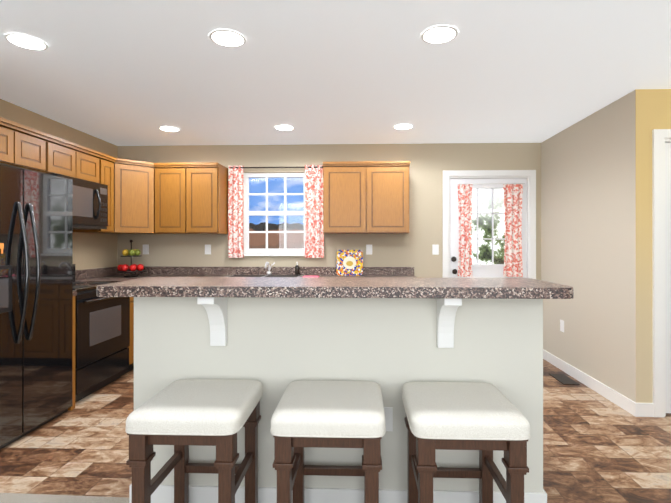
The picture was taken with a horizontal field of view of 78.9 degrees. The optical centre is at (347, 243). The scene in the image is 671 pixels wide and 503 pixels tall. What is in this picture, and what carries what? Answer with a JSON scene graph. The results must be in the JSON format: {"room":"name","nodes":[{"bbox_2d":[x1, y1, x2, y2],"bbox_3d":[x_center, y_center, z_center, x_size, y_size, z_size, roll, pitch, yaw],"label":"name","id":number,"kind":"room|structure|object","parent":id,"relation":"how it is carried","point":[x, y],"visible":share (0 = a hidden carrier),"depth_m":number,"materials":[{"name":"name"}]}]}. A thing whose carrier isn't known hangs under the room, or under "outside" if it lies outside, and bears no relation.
{"room":"kitchen","nodes":[
{"label":"kitchen","id":0,"kind":"room"},
{"bbox_2d":[0,99,117,269],"bbox_3d":[-2.811,0.070,3.495,0.120,2.440,2.630,0,0,2],"label":"wall","id":1,"kind":"structure","parent":0,"point":[94,250],"depth_m":4.20,"materials":[{"name":"beige paint"}]},
{"bbox_2d":[0,121,23,168],"bbox_3d":[-2.603,-0.712,2.831,0.337,0.280,0.413,0,0,2],"label":"upper cabinet","id":2,"kind":"object","parent":1,"relation":"attached to","point":[11,136],"depth_m":2.95,"materials":[{"name":"brown wood"}]},
{"bbox_2d":[24,129,55,172],"bbox_3d":[-2.592,-0.712,3.139,0.337,0.280,0.427,0,0,2],"label":"upper cabinet","id":3,"kind":"object","parent":1,"relation":"attached to","point":[39,149],"depth_m":3.21,"materials":[{"name":"brown wood"}]},
{"bbox_2d":[56,141,83,179],"bbox_3d":[-2.582,-0.711,3.454,0.337,0.280,0.456,0,0,2],"label":"upper cabinet","id":4,"kind":"object","parent":1,"relation":"attached to","point":[69,158],"depth_m":3.54,"materials":[{"name":"brown wood"}]},
{"bbox_2d":[44,173,107,228],"bbox_3d":[-2.510,-0.350,3.624,0.466,0.430,0.669,0,0,2],"label":"microwave","id":5,"kind":"object","parent":4,"relation":"attached to","point":[90,204],"visible":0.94,"depth_m":3.68,"materials":[{"name":"black metal"}]},
{"bbox_2d":[84,149,99,183],"bbox_3d":[-2.572,-0.711,3.767,0.337,0.280,0.393,0,0,2],"label":"upper cabinet","id":6,"kind":"object","parent":1,"relation":"attached to","point":[91,160],"depth_m":3.83,"materials":[{"name":"brown wood"}]},
{"bbox_2d":[73,153,115,232],"bbox_3d":[-2.542,-0.480,4.098,0.374,0.741,0.268,0,0,2],"label":"upper cabinet","id":7,"kind":"object","parent":1,"relation":"attached to","point":[107,164],"depth_m":4.11,"materials":[{"name":"brown wood"}]},
{"bbox_2d":[75,266,119,280],"bbox_3d":[-2.710,0.321,4.384,0.020,0.100,0.841,0,0,2],"label":"backsplash","id":8,"kind":"structure","parent":1,"relation":"attached to","point":[99,272],"depth_m":4.40,"materials":[{"name":"brown stone"}]},
{"bbox_2d":[0,493,128,502],"bbox_3d":[-0.135,1.312,-0.293,10.000,0.064,4.840,0,0,2],"label":"floor carpet","id":9,"kind":"object","parent":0,"point":[21,498],"depth_m":2.04,"materials":[{"name":"beige carpet"}]},
{"bbox_2d":[125,379,262,502],"bbox_3d":[-0.627,0.968,1.759,0.449,0.637,0.469,0,0,2],"label":"stool","id":10,"kind":"object","parent":9,"relation":"on","point":[182,415],"visible":1,"depth_m":1.60,"materials":[{"name":"white fabric"}]},
{"bbox_2d":[270,380,385,502],"bbox_3d":[-0.068,0.968,1.741,0.449,0.637,0.469,0,0,2],"label":"stool","id":11,"kind":"object","parent":9,"relation":"on","point":[331,414],"visible":1,"depth_m":1.55,"materials":[{"name":"white fabric"}]},
{"bbox_2d":[402,382,530,502],"bbox_3d":[0.472,0.968,1.723,0.449,0.637,0.469,0,0,2],"label":"stool","id":12,"kind":"object","parent":9,"relation":"on","point":[485,419],"visible":1,"depth_m":1.54,"materials":[{"name":"white fabric"}]},
{"bbox_2d":[117,143,540,279],"bbox_3d":[-0.247,0.071,4.786,5.160,2.440,0.120,0,0,2],"label":"wall","id":13,"kind":"structure","parent":0,"point":[430,163],"depth_m":4.71,"materials":[{"name":"beige paint"}]},
{"bbox_2d":[104,233,151,233],"bbox_3d":[-2.382,-0.479,4.460,0.670,0.741,0.670,0,0,2],"label":"upper cabinet","id":14,"kind":"object","parent":13,"relation":"attached to","point":[104,233],"depth_m":4.51,"materials":[{"name":"brown wood"}]},
{"bbox_2d":[116,158,159,232],"bbox_3d":[-2.226,-0.482,4.294,0.348,0.735,0.348,0,0,2],"label":"upper cabinet","id":15,"kind":"object","parent":13,"relation":"attached to","point":[137,182],"depth_m":4.34,"materials":[{"name":"brown wood"}]},
{"bbox_2d":[143,244,148,253],"bbox_3d":[-2.367,0.072,4.791,0.072,0.116,0.008,0,0,2],"label":"switch plate","id":16,"kind":"object","parent":13,"relation":"attached to","point":[145,246],"depth_m":4.79,"materials":[{"name":"white plastic"}]},
{"bbox_2d":[152,162,195,233],"bbox_3d":[-1.919,-0.479,4.592,0.451,0.741,0.375,0,0,2],"label":"upper cabinet","id":17,"kind":"object","parent":13,"relation":"attached to","point":[175,180],"depth_m":4.44,"materials":[{"name":"brown wood"}]},
{"bbox_2d":[205,245,210,253],"bbox_3d":[-1.629,0.072,4.767,0.072,0.116,0.008,0,0,2],"label":"switch plate","id":18,"kind":"object","parent":13,"relation":"attached to","point":[207,247],"depth_m":4.76,"materials":[{"name":"white plastic"}]},
{"bbox_2d":[192,165,227,233],"bbox_3d":[-1.599,-0.479,4.601,0.411,0.741,0.337,0,0,2],"label":"upper cabinet","id":19,"kind":"object","parent":13,"relation":"attached to","point":[209,182],"depth_m":4.43,"materials":[{"name":"brown wood"}]},
{"bbox_2d":[120,266,413,273],"bbox_3d":[-0.958,0.322,4.737,3.458,0.100,0.020,0,0,2],"label":"backsplash","id":20,"kind":"structure","parent":13,"relation":"attached to","point":[149,269],"depth_m":4.73,"materials":[{"name":"brown stone"}]},
{"bbox_2d":[244,173,304,255],"bbox_3d":[-0.838,-0.340,4.776,0.780,0.973,0.120,0,0,2],"label":"window","id":21,"kind":"structure","parent":13,"relation":"in","point":[285,213],"depth_m":4.79,"materials":[{"name":"white"}]},
{"bbox_2d":[228,165,323,257],"bbox_3d":[-0.820,-0.366,4.711,1.116,1.065,0.066,0,0,2],"label":"window curtain","id":22,"kind":"object","parent":13,"relation":"hanging from","point":[314,240],"visible":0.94,"depth_m":4.69,"materials":[{"name":"red fabric"}]},
{"bbox_2d":[323,161,371,233],"bbox_3d":[0.006,-0.479,4.547,0.521,0.741,0.337,0,0,2],"label":"upper cabinet","id":23,"kind":"object","parent":13,"relation":"attached to","point":[365,197],"depth_m":4.38,"materials":[{"name":"brown wood"}]},
{"bbox_2d":[366,245,371,254],"bbox_3d":[0.256,0.071,4.704,0.072,0.116,0.008,0,0,2],"label":"switch plate","id":24,"kind":"object","parent":13,"relation":"attached to","point":[368,247],"depth_m":4.70,"materials":[{"name":"white plastic"}]},
{"bbox_2d":[372,161,409,233],"bbox_3d":[0.414,-0.479,4.534,0.521,0.741,0.337,0,0,2],"label":"upper cabinet","id":25,"kind":"object","parent":13,"relation":"attached to","point":[390,179],"depth_m":4.37,"materials":[{"name":"brown wood"}]},
{"bbox_2d":[432,245,438,254],"bbox_3d":[1.015,0.071,4.679,0.072,0.116,0.008,0,0,2],"label":"switch plate","id":26,"kind":"object","parent":13,"relation":"attached to","point":[435,249],"depth_m":4.68,"materials":[{"name":"white plastic"}]},
{"bbox_2d":[450,178,526,277],"bbox_3d":[1.626,0.267,4.661,0.886,2.025,0.124,0,0,2],"label":"back door","id":27,"kind":"structure","parent":13,"relation":"in","point":[487,270],"depth_m":4.69,"materials":[{"name":"white"}]},
{"bbox_2d":[458,183,524,277],"bbox_3d":[1.642,-0.146,4.657,0.755,1.075,0.021,0,0,2],"label":"door curtain","id":28,"kind":"object","parent":27,"relation":"hanging from","point":[513,194],"visible":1,"depth_m":4.66,"materials":[{"name":"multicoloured fabric"}]},
{"bbox_2d":[443,170,535,278],"bbox_3d":[1.622,0.229,4.714,1.050,2.125,0.138,0,0,2],"label":"door frame","id":29,"kind":"structure","parent":13,"relation":"attached to","point":[529,175],"depth_m":4.65,"materials":[{"name":"white wood"}]},
{"bbox_2d":[0,359,670,502],"bbox_3d":[0.529,1.319,3.292,6.810,0.060,3.050,0,0,2],"label":"floor","id":30,"kind":"structure","parent":0,"point":[598,448],"depth_m":2.52,"materials":[{"name":"tile"}]},
{"bbox_2d":[0,164,72,448],"bbox_3d":[-2.392,0.398,2.730,0.709,1.780,0.810,0,0,2],"label":"fridge","id":31,"kind":"object","parent":30,"relation":"on","point":[36,270],"visible":1,"depth_m":2.74,"materials":[{"name":"black metal"}]},
{"bbox_2d":[73,264,129,402],"bbox_3d":[-2.384,0.745,3.577,0.668,1.090,0.740,0,0,2],"label":"range","id":32,"kind":"object","parent":30,"relation":"on","point":[102,334],"visible":0.33,"depth_m":3.48,"materials":[{"name":"black metal"}]},
{"bbox_2d":[72,290,133,377],"bbox_3d":[-2.393,0.851,4.073,0.674,0.880,0.241,0,0,2],"label":"base cabinet","id":33,"kind":"object","parent":30,"relation":"on","point":[131,348],"depth_m":3.98,"materials":[{"name":"brown wood"}]},
{"bbox_2d":[76,278,139,280],"bbox_3d":[-2.413,0.391,4.061,0.635,0.040,0.216,0,0,2],"label":"countertop","id":34,"kind":"structure","parent":33,"relation":"on","point":[77,279],"depth_m":4.18,"materials":[{"name":"brown stone"}]},
{"bbox_2d":[108,274,415,277],"bbox_3d":[-0.978,0.391,4.435,3.478,0.040,0.625,0,0,2],"label":"countertop","id":35,"kind":"structure","parent":33,"relation":"on","point":[109,275],"depth_m":4.67,"materials":[{"name":"brown stone"}]},
{"bbox_2d":[116,240,145,276],"bbox_3d":[-2.397,0.165,4.527,0.300,0.412,0.300,0,0,2],"label":"fruit stand","id":36,"kind":"object","parent":35,"relation":"on","point":[124,268],"visible":1,"depth_m":4.46,"materials":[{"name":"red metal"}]},
{"bbox_2d":[295,262,298,274],"bbox_3d":[-0.572,0.287,4.656,0.050,0.156,0.060,0,0,2],"label":"soap dispenser","id":37,"kind":"object","parent":35,"relation":"on","point":[296,269],"visible":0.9,"depth_m":4.64,"materials":[{"name":"black plastic"}]},
{"bbox_2d":[336,250,362,275],"bbox_3d":[0.028,0.221,4.643,0.300,0.296,0.074,0,0,2],"label":"decorative tile","id":38,"kind":"structure","parent":35,"relation":"on","point":[349,262],"depth_m":4.64,"materials":[{"name":"multicoloured ceramic"}]},
{"bbox_2d":[129,297,546,502],"bbox_3d":[-0.051,0.763,2.258,2.026,1.049,0.912,0,0,2],"label":"kitchen island","id":39,"kind":"object","parent":30,"relation":"on","point":[277,336],"depth_m":1.98,"materials":[{"name":"white paint"}]},
{"bbox_2d":[96,277,573,300],"bbox_3d":[-0.066,0.213,2.023,2.116,0.048,0.511,0,0,2],"label":"island countertop","id":40,"kind":"structure","parent":39,"relation":"on","point":[386,288],"depth_m":1.79,"materials":[{"name":"brown stone"}]},
{"bbox_2d":[384,407,392,430],"bbox_3d":[0.185,0.852,1.975,0.070,0.114,0.006,0,0,2],"label":"outlet","id":41,"kind":"object","parent":39,"relation":"attached to","point":[388,411],"visible":0.57,"depth_m":1.97,"materials":[{"name":"white plastic"}]},
{"bbox_2d":[549,374,579,384],"bbox_3d":[2.054,1.287,3.867,0.140,0.006,0.300,0,0,2],"label":"floor vent","id":42,"kind":"object","parent":30,"relation":"in","point":[564,379],"visible":0.93,"depth_m":3.85,"materials":[{"name":"grey metal"}]},
{"bbox_2d":[0,0,670,145],"bbox_3d":[-0.090,-1.194,1.065,10.000,0.080,7.550,0,0,2],"label":"ceiling","id":43,"kind":"structure","parent":0,"point":[128,72],"depth_m":2.67,"materials":[{"name":"white paint"}]},
{"bbox_2d":[4,33,47,50],"bbox_3d":[-1.825,-1.147,2.325,0.195,0.005,0.197,0,0,2],"label":"recessed light","id":44,"kind":"object","parent":43,"relation":"in","point":[24,41],"depth_m":2.32,"materials":[{"name":"white"}]},
{"bbox_2d":[159,126,179,131],"bbox_3d":[-1.780,-1.145,4.080,0.191,0.005,0.180,0,0,2],"label":"recessed light","id":45,"kind":"object","parent":43,"relation":"in","point":[167,128],"depth_m":4.06,"materials":[{"name":"white"}]},
{"bbox_2d":[209,30,245,46],"bbox_3d":[-0.669,-1.147,2.285,0.195,0.005,0.181,0,0,2],"label":"recessed light","id":46,"kind":"object","parent":43,"relation":"in","point":[227,38],"depth_m":2.28,"materials":[{"name":"white"}]},
{"bbox_2d":[274,125,294,130],"bbox_3d":[-0.621,-1.145,4.044,0.192,0.005,0.177,0,0,2],"label":"recessed light","id":47,"kind":"object","parent":43,"relation":"in","point":[280,127],"depth_m":4.03,"materials":[{"name":"white"}]},
{"bbox_2d":[393,124,413,129],"bbox_3d":[0.552,-1.145,4.009,0.196,0.005,0.174,0,0,2],"label":"recessed light","id":48,"kind":"object","parent":43,"relation":"in","point":[400,126],"depth_m":3.99,"materials":[{"name":"white"}]},
{"bbox_2d":[421,26,457,43],"bbox_3d":[0.508,-1.147,2.247,0.196,0.005,0.185,0,0,2],"label":"recessed light","id":49,"kind":"object","parent":43,"relation":"in","point":[432,35],"depth_m":2.24,"materials":[{"name":"white"}]},
{"bbox_2d":[541,90,635,401],"bbox_3d":[2.243,0.070,3.845,0.120,2.440,1.596,0,0,2],"label":"wall","id":50,"kind":"structure","parent":0,"point":[588,226],"depth_m":3.58,"materials":[{"name":"beige paint"}]},
{"bbox_2d":[560,320,563,331],"bbox_3d":[2.190,0.841,4.153,0.006,0.116,0.072,0,0,2],"label":"outlet","id":51,"kind":"object","parent":50,"relation":"attached to","point":[562,325],"visible":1,"depth_m":4.14,"materials":[{"name":"white plastic"}]},
{"bbox_2d":[543,349,639,416],"bbox_3d":[2.168,1.240,3.837,0.030,0.100,1.613,0,0,2],"label":"baseboard","id":52,"kind":"structure","parent":50,"relation":"attached to","point":[630,406],"depth_m":3.53,"materials":[{"name":"white wood"}]},
{"bbox_2d":[635,89,670,402],"bbox_3d":[3.043,0.069,3.076,1.770,2.440,0.120,0,0,2],"label":"wall","id":53,"kind":"structure","parent":0,"point":[652,109],"depth_m":3.04,"materials":[{"name":"paint"}]},
{"bbox_2d":[652,129,670,416],"bbox_3d":[2.763,0.221,3.076,0.970,2.135,0.138,0,0,2],"label":"door frame","id":54,"kind":"structure","parent":53,"relation":"attached to","point":[661,138],"depth_m":3.02,"materials":[{"name":"white wood"}]},
{"bbox_2d":[665,143,670,412],"bbox_3d":[2.762,0.259,3.034,0.774,2.035,0.122,0,0,2],"label":"hall door","id":55,"kind":"structure","parent":53,"relation":"in","point":[668,258],"depth_m":3.07,"materials":[{"name":"white wood"}]},
{"label":"outside","id":56,"kind":"structure","parent":0,"visible":0},
{"bbox_2d":[249,178,504,263],"bbox_3d":[0.166,-1.702,8.787,18.000,8.000,0.001,0,0,2],"label":"sky","id":57,"kind":"structure","parent":56,"point":[278,202],"depth_m":8.83,"materials":[{"name":"blue"}]}
]}

